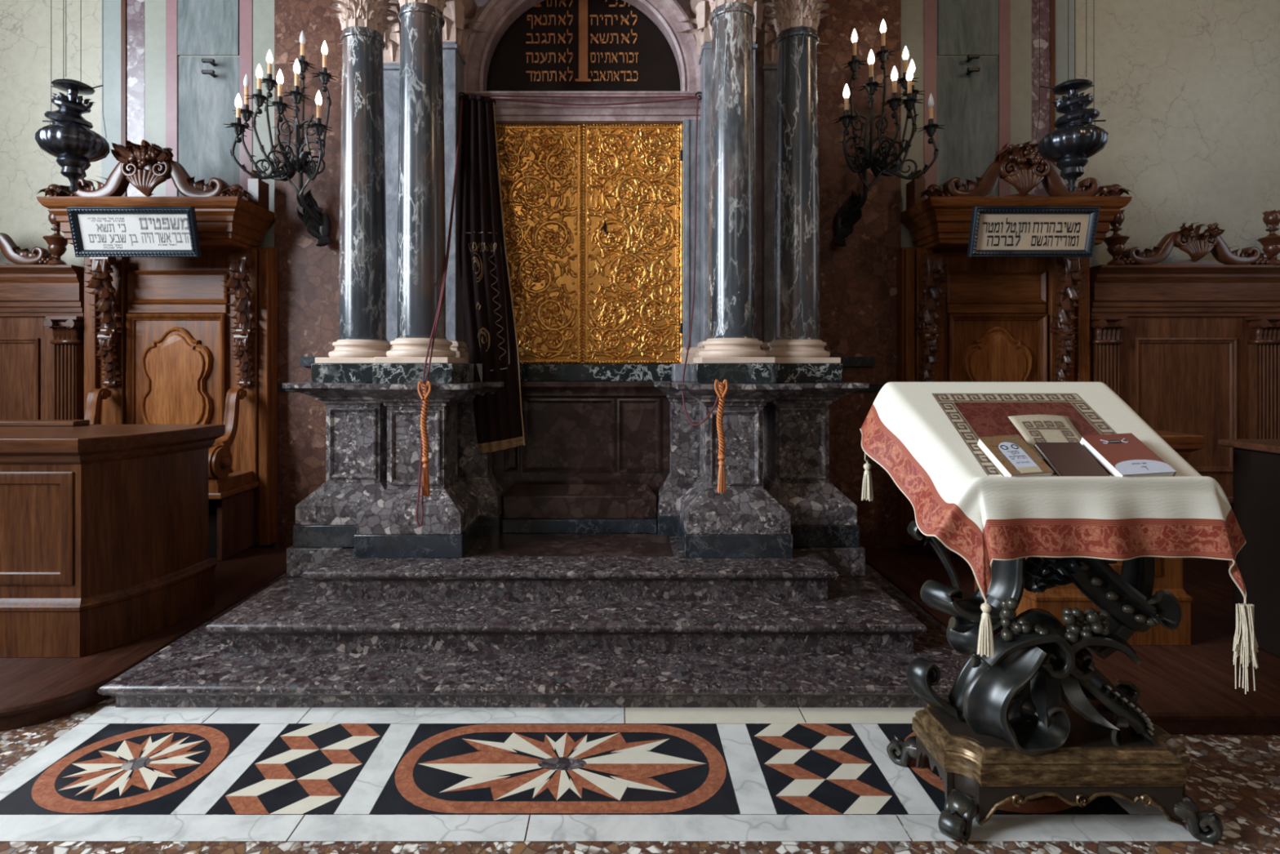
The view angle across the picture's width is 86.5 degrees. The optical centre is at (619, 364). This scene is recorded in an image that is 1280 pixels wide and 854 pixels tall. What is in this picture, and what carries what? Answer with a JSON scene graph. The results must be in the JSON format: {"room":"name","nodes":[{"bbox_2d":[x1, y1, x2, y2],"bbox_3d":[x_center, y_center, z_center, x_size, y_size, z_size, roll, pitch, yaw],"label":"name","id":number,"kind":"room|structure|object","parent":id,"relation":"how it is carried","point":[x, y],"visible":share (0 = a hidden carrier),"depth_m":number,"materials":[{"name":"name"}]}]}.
{"room":"house of worship","nodes":[
{"label":"house of worship","id":0,"kind":"room"},
{"bbox_2d":[274,0,901,548],"bbox_3d":[-0.257,-1.600,5.460,4.994,6.200,0.080,0,0,0],"label":"wall","id":1,"kind":"structure","parent":0,"point":[859,280],"depth_m":5.42,"materials":[{"name":"brown stone"}]},
{"bbox_2d":[223,30,337,246],"bbox_3d":[-2.458,-1.716,4.952,0.762,1.588,0.824,0,0,-20],"label":"candelabrum","id":2,"kind":"object","parent":1,"relation":"attached to","point":[317,224],"visible":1,"depth_m":4.99,"materials":[{"name":"metal"}]},
{"bbox_2d":[300,356,329,366],"bbox_3d":[-2.242,-0.028,5.395,0.570,0.075,0.050,0,0,0],"label":"trim","id":3,"kind":"structure","parent":1,"relation":"attached to","point":[304,361],"depth_m":5.37,"materials":[{"name":"black stone"}]},
{"bbox_2d":[828,356,875,366],"bbox_3d":[1.728,-0.028,5.395,0.570,0.075,0.050,0,0,0],"label":"trim","id":4,"kind":"structure","parent":1,"relation":"attached to","point":[845,361],"depth_m":5.37,"materials":[{"name":"black stone"}]},
{"bbox_2d":[857,384,884,391],"bbox_3d":[1.798,0.182,5.410,0.870,0.055,0.020,0,0,0],"label":"baseboard","id":5,"kind":"structure","parent":1,"relation":"attached to","point":[872,387],"depth_m":5.40,"materials":[{"name":"black stone"}]},
{"bbox_2d":[831,19,946,246],"bbox_3d":[1.951,-1.783,4.961,0.776,1.721,0.827,0,0,18],"label":"candelabrum","id":6,"kind":"object","parent":1,"relation":"attached to","point":[850,212],"visible":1,"depth_m":4.99,"materials":[{"name":"metal"}]},
{"bbox_2d":[467,0,764,473],"bbox_3d":[-0.257,-0.900,4.990,3.120,4.400,0.860,0,0,0],"label":"wall","id":7,"kind":"structure","parent":0,"point":[685,4],"depth_m":4.72,"materials":[{"name":"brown stone"}]},
{"bbox_2d":[339,0,400,349],"bbox_3d":[-1.647,-1.244,4.687,0.641,2.471,0.456,0,0,0],"label":"pilaster","id":8,"kind":"object","parent":7,"relation":"attached to","point":[391,53],"visible":0.17,"depth_m":4.64,"materials":[{"name":"beige stone"}]},
{"bbox_2d":[462,0,701,364],"bbox_3d":[-0.257,-1.389,4.690,1.724,2.767,0.264,0,0,0],"label":"arch surround","id":9,"kind":"object","parent":7,"relation":"attached to","point":[496,16],"visible":0.5,"depth_m":4.61,"materials":[{"name":"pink stone"}]},
{"bbox_2d":[458,91,465,99],"bbox_3d":[-1.038,-1.782,4.529,0.059,0.088,0.148,0,0,0],"label":"hook","id":10,"kind":"object","parent":9,"relation":"attached to","point":[461,92],"visible":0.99,"depth_m":4.46,"materials":[{"name":"metal"}]},
{"bbox_2d":[415,97,462,526],"bbox_3d":[-1.041,-0.446,4.037,0.060,2.615,0.856,0,0,2],"label":"cord","id":11,"kind":"object","parent":10,"relation":"hanging from","point":[436,322],"visible":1,"depth_m":3.81,"materials":[{"name":"brown fabric"}]},
{"bbox_2d":[417,381,431,496],"bbox_3d":[-1.065,0.400,3.695,0.065,0.627,0.054,0,0,-29],"label":"rope","id":12,"kind":"object","parent":11,"relation":"hanging from","point":[425,460],"visible":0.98,"depth_m":3.69,"materials":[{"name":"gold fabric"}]},
{"bbox_2d":[458,93,524,454],"bbox_3d":[-0.837,-0.608,4.363,0.224,2.339,0.516,0,0,-44],"label":"curtain","id":13,"kind":"object","parent":10,"relation":"hanging from","point":[486,286],"visible":0.99,"depth_m":4.36,"materials":[{"name":"black fabric"}]},
{"bbox_2d":[475,94,697,106],"bbox_3d":[-0.264,-1.761,4.522,1.559,0.069,0.057,0,0,0],"label":"cord","id":14,"kind":"object","parent":10,"relation":"hanging from","point":[685,97],"visible":0.91,"depth_m":4.53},
{"bbox_2d":[486,0,680,91],"bbox_3d":[-0.257,-2.354,4.806,1.400,1.108,0.068,0,0,0],"label":"panel","id":15,"kind":"object","parent":9,"relation":"on","point":[554,45],"visible":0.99,"depth_m":4.79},
{"bbox_2d":[495,122,682,364],"bbox_3d":[-0.248,-0.839,4.685,1.366,1.662,0.090,0,0,0],"label":"gilded ark","id":16,"kind":"object","parent":9,"relation":"attached to","point":[593,213],"visible":0.88,"depth_m":4.68,"materials":[{"name":"metal"}]},
{"bbox_2d":[694,91,702,100],"bbox_3d":[0.528,-1.793,4.559,0.060,0.066,0.088,0,0,0],"label":"hook","id":17,"kind":"object","parent":9,"relation":"attached to","point":[698,92],"visible":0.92,"depth_m":4.52,"materials":[{"name":"metal"}]},
{"bbox_2d":[682,97,719,426],"bbox_3d":[0.455,-0.710,4.095,0.159,2.116,0.820,0,0,-2],"label":"cord","id":18,"kind":"object","parent":17,"relation":"hanging from","point":[687,351],"visible":0.98,"depth_m":4.48,"materials":[{"name":"brown fabric"}]},
{"bbox_2d":[714,379,728,493],"bbox_3d":[0.546,0.387,3.695,0.065,0.618,0.054,0,0,-29],"label":"rope","id":19,"kind":"object","parent":18,"relation":"hanging from","point":[722,477],"visible":1,"depth_m":3.69,"materials":[{"name":"orange fabric"}]},
{"bbox_2d":[491,364,671,533],"bbox_3d":[-0.257,0.532,4.550,1.400,1.072,0.500,0,0,0],"label":"panelling","id":20,"kind":"object","parent":7,"relation":"attached to","point":[594,457],"visible":0.76,"depth_m":4.46,"materials":[{"name":"brown stone"}]},
{"bbox_2d":[755,0,826,351],"bbox_3d":[1.133,-1.244,4.687,0.641,2.471,0.456,0,0,0],"label":"pilaster","id":21,"kind":"object","parent":7,"relation":"attached to","point":[766,50],"visible":0.25,"depth_m":4.64,"materials":[{"name":"beige stone"}]},
{"bbox_2d":[0,0,1279,266],"bbox_3d":[0.000,-1.600,5.650,13.000,6.200,0.300,0,0,0],"label":"wall","id":22,"kind":"structure","parent":0,"point":[1187,92],"depth_m":5.50,"materials":[{"name":"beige paint"}]},
{"bbox_2d":[101,0,120,184],"bbox_3d":[-4.103,-1.600,5.495,0.168,6.200,0.010,0,0,0],"label":"trim","id":23,"kind":"structure","parent":22,"relation":"attached to","point":[112,8],"depth_m":5.49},
{"bbox_2d":[120,0,126,196],"bbox_3d":[-4.000,-1.600,5.488,0.037,6.200,0.024,0,0,0],"label":"trim","id":24,"kind":"structure","parent":22,"relation":"attached to","point":[123,2],"depth_m":5.48,"materials":[{"name":"pink paint"}]},
{"bbox_2d":[126,0,144,196],"bbox_3d":[-3.909,-1.600,5.493,0.145,6.200,0.014,0,0,0],"label":"trim","id":25,"kind":"structure","parent":22,"relation":"attached to","point":[135,8],"depth_m":5.49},
{"bbox_2d":[144,0,165,195],"bbox_3d":[-3.749,-1.600,5.494,0.175,6.200,0.012,0,0,0],"label":"trim","id":26,"kind":"structure","parent":22,"relation":"attached to","point":[154,10],"depth_m":5.49,"materials":[{"name":"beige paint"}]},
{"bbox_2d":[165,0,178,196],"bbox_3d":[-3.617,-1.600,5.491,0.090,6.200,0.018,0,0,0],"label":"trim","id":27,"kind":"structure","parent":22,"relation":"attached to","point":[171,57],"depth_m":5.48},
{"bbox_2d":[177,0,239,196],"bbox_3d":[-3.320,-1.600,5.493,0.505,6.200,0.014,0,0,0],"label":"wall panel","id":28,"kind":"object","parent":22,"relation":"attached to","point":[206,103],"depth_m":5.49,"materials":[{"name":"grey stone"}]},
{"bbox_2d":[201,58,216,66],"bbox_3d":[-3.283,-2.422,5.444,0.097,0.036,0.092,0,0,0],"label":"stub","id":29,"kind":"object","parent":22,"relation":"attached to","point":[211,61],"visible":1,"depth_m":5.40,"materials":[{"name":"black metal"}]},
{"bbox_2d":[201,69,216,77],"bbox_3d":[-3.283,-2.332,5.444,0.097,0.036,0.092,0,0,0],"label":"stub","id":30,"kind":"object","parent":22,"relation":"attached to","point":[211,73],"visible":1,"depth_m":5.40,"materials":[{"name":"black metal"}]},
{"bbox_2d":[239,0,252,548],"bbox_3d":[-3.017,-1.600,5.491,0.100,6.200,0.018,0,0,0],"label":"trim","id":31,"kind":"structure","parent":22,"relation":"attached to","point":[245,6],"depth_m":5.48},
{"bbox_2d":[252,0,274,548],"bbox_3d":[-2.857,-1.600,5.494,0.220,6.200,0.012,0,0,0],"label":"trim","id":32,"kind":"structure","parent":22,"relation":"attached to","point":[263,11],"depth_m":5.49,"materials":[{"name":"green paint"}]},
{"bbox_2d":[901,0,924,548],"bbox_3d":[2.343,-1.600,5.494,0.220,6.200,0.012,0,0,0],"label":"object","id":33,"kind":"structure","parent":22,"relation":"attached to","point":[912,11],"depth_m":5.49,"materials":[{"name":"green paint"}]},
{"bbox_2d":[924,0,936,548],"bbox_3d":[2.503,-1.600,5.491,0.100,6.200,0.018,0,0,0],"label":"trim","id":34,"kind":"structure","parent":22,"relation":"attached to","point":[930,6],"depth_m":5.48,"materials":[{"name":"paint"}]},
{"bbox_2d":[936,0,999,196],"bbox_3d":[2.805,-1.600,5.493,0.505,6.200,0.014,0,0,0],"label":"wall panel","id":35,"kind":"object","parent":22,"relation":"attached to","point":[967,105],"depth_m":5.49,"materials":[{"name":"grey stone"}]},
{"bbox_2d":[966,54,980,62],"bbox_3d":[2.818,-2.454,5.444,0.097,0.036,0.092,0,0,0],"label":"stub","id":36,"kind":"object","parent":22,"relation":"attached to","point":[969,57],"visible":1,"depth_m":5.40,"materials":[{"name":"black metal"}]},
{"bbox_2d":[966,66,980,75],"bbox_3d":[2.818,-2.351,5.444,0.097,0.036,0.092,0,0,0],"label":"stub","id":37,"kind":"object","parent":22,"relation":"attached to","point":[969,70],"visible":1,"depth_m":5.40,"materials":[{"name":"black metal"}]},
{"bbox_2d":[998,0,1010,196],"bbox_3d":[3.103,-1.600,5.491,0.090,6.200,0.018,0,0,0],"label":"trim","id":38,"kind":"structure","parent":22,"relation":"attached to","point":[1004,57],"depth_m":5.48,"materials":[{"name":"paint"}]},
{"bbox_2d":[1010,0,1031,195],"bbox_3d":[3.236,-1.600,5.494,0.175,6.200,0.012,0,0,0],"label":"trim","id":39,"kind":"structure","parent":22,"relation":"attached to","point":[1020,10],"depth_m":5.49,"materials":[{"name":"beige paint"}]},
{"bbox_2d":[1031,0,1049,196],"bbox_3d":[3.396,-1.600,5.493,0.145,6.200,0.014,0,0,0],"label":"trim","id":40,"kind":"structure","parent":22,"relation":"attached to","point":[1043,129],"depth_m":5.49,"materials":[{"name":"purple stone"}]},
{"bbox_2d":[1049,0,1055,196],"bbox_3d":[3.486,-1.600,5.488,0.037,6.200,0.024,0,0,0],"label":"trim","id":41,"kind":"structure","parent":22,"relation":"attached to","point":[1052,2],"depth_m":5.48,"materials":[{"name":"pink wood"}]},
{"bbox_2d":[1055,0,1074,184],"bbox_3d":[3.589,-1.600,5.495,0.168,6.200,0.010,0,0,0],"label":"trim","id":42,"kind":"structure","parent":22,"relation":"attached to","point":[1061,6],"depth_m":5.49,"materials":[{"name":"grey paint"}]},
{"bbox_2d":[0,695,1279,853],"bbox_3d":[0.000,1.598,0.400,12.400,0.204,10.800,0,0,0],"label":"floor","id":43,"kind":"structure","parent":0,"point":[148,760],"depth_m":2.41,"materials":[{"name":"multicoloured stone"}]},
{"bbox_2d":[0,209,84,419],"bbox_3d":[-5.171,0.155,5.159,1.995,2.689,0.642,0,0,0],"label":"wood paneling","id":44,"kind":"structure","parent":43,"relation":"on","point":[42,295],"depth_m":5.29,"materials":[{"name":"brown wood"}]},
{"bbox_2d":[0,548,286,731],"bbox_3d":[-4.227,1.450,3.980,3.888,0.096,2.468,0,0,0],"label":"wooden platform","id":45,"kind":"object","parent":43,"relation":"on","point":[33,691],"visible":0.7,"depth_m":3.19,"materials":[{"name":"brown wood"}]},
{"bbox_2d":[0,419,225,657],"bbox_3d":[-4.242,0.860,3.615,3.831,1.080,0.786,0,0,0],"label":"desk","id":46,"kind":"object","parent":45,"relation":"on","point":[104,528],"visible":1,"depth_m":3.35,"materials":[{"name":"brown wood"}]},
{"bbox_2d":[36,139,277,560],"bbox_3d":[-3.468,-0.118,5.130,1.567,3.036,0.790,0,0,0],"label":"stall","id":47,"kind":"object","parent":45,"relation":"on","point":[168,340],"visible":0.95,"depth_m":5.26,"materials":[{"name":"brown wood"}]},
{"bbox_2d":[66,206,201,257],"bbox_3d":[-3.440,-0.942,4.817,0.874,0.349,0.125,0,0,0],"label":"framed piece","id":48,"kind":"object","parent":47,"relation":"attached to","point":[95,231],"visible":1,"depth_m":4.82,"materials":[{"name":"paper"}]},
{"bbox_2d":[97,532,968,707],"bbox_3d":[-0.257,1.284,3.938,3.990,0.432,2.015,0,0,0],"label":"marble steps","id":49,"kind":"structure","parent":43,"relation":"on","point":[470,630],"depth_m":3.27,"materials":[{"name":"grey stone"}]},
{"bbox_2d":[281,363,504,576],"bbox_3d":[-1.345,0.612,4.195,1.226,1.240,0.951,0,0,0],"label":"pedestal","id":50,"kind":"object","parent":49,"relation":"on","point":[366,502],"visible":0.9,"depth_m":3.98,"materials":[{"name":"black stone"}]},
{"bbox_2d":[315,0,399,363],"bbox_3d":[-1.617,-1.270,4.280,0.495,2.519,0.495,0,0,0],"label":"marble column","id":51,"kind":"structure","parent":50,"relation":"on","point":[362,338],"depth_m":4.17,"materials":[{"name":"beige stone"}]},
{"bbox_2d":[373,0,464,363],"bbox_3d":[-1.184,-1.285,4.060,0.495,2.549,0.495,0,0,0],"label":"marble column","id":52,"kind":"structure","parent":50,"relation":"on","point":[421,211],"depth_m":3.94,"materials":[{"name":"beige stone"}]},
{"bbox_2d":[391,0,486,363],"bbox_3d":[-1.222,-1.254,4.527,0.671,2.491,0.666,0,0,0],"label":"pilaster","id":53,"kind":"object","parent":50,"relation":"on","point":[457,14],"visible":0.34,"depth_m":4.38,"materials":[{"name":"beige stone"}]},
{"bbox_2d":[475,533,672,555],"bbox_3d":[-0.257,1.065,4.040,1.100,0.003,0.480,0,0,0],"label":"threshold","id":54,"kind":"object","parent":49,"relation":"on","point":[504,544],"visible":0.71,"depth_m":4.00,"materials":[{"name":"brown stone"}]},
{"bbox_2d":[653,363,869,576],"bbox_3d":[0.831,0.612,4.195,1.226,1.240,0.951,0,0,0],"label":"pedestal","id":55,"kind":"object","parent":49,"relation":"on","point":[788,506],"visible":0.95,"depth_m":3.98,"materials":[{"name":"black stone"}]},
{"bbox_2d":[677,0,772,357],"bbox_3d":[0.708,-1.254,4.527,0.671,2.491,0.666,0,0,0],"label":"pilaster","id":56,"kind":"object","parent":55,"relation":"on","point":[700,11],"visible":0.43,"depth_m":4.38,"materials":[{"name":"beige stone"}]},
{"bbox_2d":[693,0,775,363],"bbox_3d":[0.670,-1.285,4.060,0.495,2.549,0.495,0,0,0],"label":"marble column","id":57,"kind":"structure","parent":55,"relation":"on","point":[732,338],"depth_m":3.94,"materials":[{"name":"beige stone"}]},
{"bbox_2d":[760,0,840,363],"bbox_3d":[1.113,-1.270,4.280,0.495,2.519,0.495,0,0,0],"label":"marble column","id":58,"kind":"structure","parent":55,"relation":"on","point":[797,339],"depth_m":4.17,"materials":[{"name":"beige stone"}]},
{"bbox_2d":[886,520,1223,843],"bbox_3d":[1.463,0.788,2.392,0.906,1.428,0.569,0,0,0],"label":"lectern","id":59,"kind":"object","parent":43,"relation":"on","point":[1020,724],"visible":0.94,"depth_m":2.26,"materials":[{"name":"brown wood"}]},
{"bbox_2d":[859,382,1258,693],"bbox_3d":[1.463,0.536,2.405,1.107,0.939,0.713,0,0,0],"label":"altar cloth","id":60,"kind":"object","parent":59,"relation":"on","point":[925,435],"visible":0.91,"depth_m":2.15,"materials":[{"name":"beige fabric"}]},
{"bbox_2d":[976,434,1053,476],"bbox_3d":[1.296,0.305,2.240,0.144,0.136,0.184,0,0,-7],"label":"book","id":61,"kind":"object","parent":60,"relation":"on","point":[1011,455],"visible":1,"depth_m":2.22,"materials":[{"name":"paper"}]},
{"bbox_2d":[1033,442,1110,475],"bbox_3d":[1.484,0.317,2.237,0.152,0.108,0.159,0,0,0],"label":"book","id":62,"kind":"object","parent":60,"relation":"on","point":[1065,459],"visible":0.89,"depth_m":2.23,"materials":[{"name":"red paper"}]},
{"bbox_2d":[1080,432,1176,476],"bbox_3d":[1.667,0.303,2.243,0.186,0.141,0.187,0,0,-4],"label":"book","id":63,"kind":"object","parent":60,"relation":"on","point":[1122,455],"visible":0.99,"depth_m":2.23,"materials":[{"name":"red paper"}]},
{"bbox_2d":[865,548,1279,733],"bbox_3d":[3.713,1.450,3.980,3.888,0.096,2.468,0,0,0],"label":"wooden platform","id":64,"kind":"object","parent":43,"relation":"on","point":[1184,689],"visible":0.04,"depth_m":3.19,"materials":[{"name":"brown wood"}]},
{"bbox_2d":[897,141,1133,560],"bbox_3d":[2.962,-0.118,5.130,1.567,3.036,0.790,0,0,0],"label":"stall","id":65,"kind":"object","parent":64,"relation":"on","point":[962,317],"visible":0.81,"depth_m":5.26,"materials":[{"name":"brown wood"}]},
{"bbox_2d":[967,206,1100,257],"bbox_3d":[2.926,-0.942,4.817,0.874,0.349,0.125,0,0,0],"label":"framed piece","id":66,"kind":"object","parent":65,"relation":"attached to","point":[994,231],"visible":1,"depth_m":4.82,"materials":[{"name":"black"}]},
{"bbox_2d":[973,429,1204,644],"bbox_3d":[2.418,0.875,3.610,0.940,1.050,0.496,0,0,0],"label":"wooden bench","id":67,"kind":"object","parent":64,"relation":"on","point":[1168,575],"visible":0.17,"depth_m":3.40,"materials":[{"name":"brown wood"}]},
{"bbox_2d":[1217,439,1279,657],"bbox_3d":[3.775,0.892,3.170,1.330,1.015,0.740,0,0,0],"label":"wooden desk","id":68,"kind":"object","parent":64,"relation":"on","point":[1256,462],"visible":0.86,"depth_m":3.35,"materials":[{"name":"brown wood"}]},
{"bbox_2d":[1089,209,1279,511],"bbox_3d":[4.657,0.155,5.159,1.995,2.689,0.642,0,0,0],"label":"wood paneling","id":69,"kind":"structure","parent":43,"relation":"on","point":[1192,346],"depth_m":5.30,"materials":[{"name":"brown wood"}]},
{"bbox_3d":[0.000,-4.800,0.250,13.000,0.200,11.100,0,0,0],"label":"ceiling","id":70,"kind":"structure","parent":0,"visible":0},
{"bbox_2d":[35,0,110,191],"bbox_3d":[-3.580,-2.915,4.447,0.392,3.569,0.381,0,0,-32],"label":"hanging lamp","id":71,"kind":"object","parent":70,"relation":"hanging from","point":[70,139],"visible":1,"depth_m":4.39,"materials":[{"name":"black metal"}]},
{"bbox_2d":[1035,0,1108,191],"bbox_3d":[2.957,-2.915,4.451,0.396,3.569,0.379,0,0,34],"label":"hanging lamp","id":72,"kind":"object","parent":70,"relation":"hanging from","point":[1075,140],"visible":1,"depth_m":4.38,"materials":[{"name":"black metal"}]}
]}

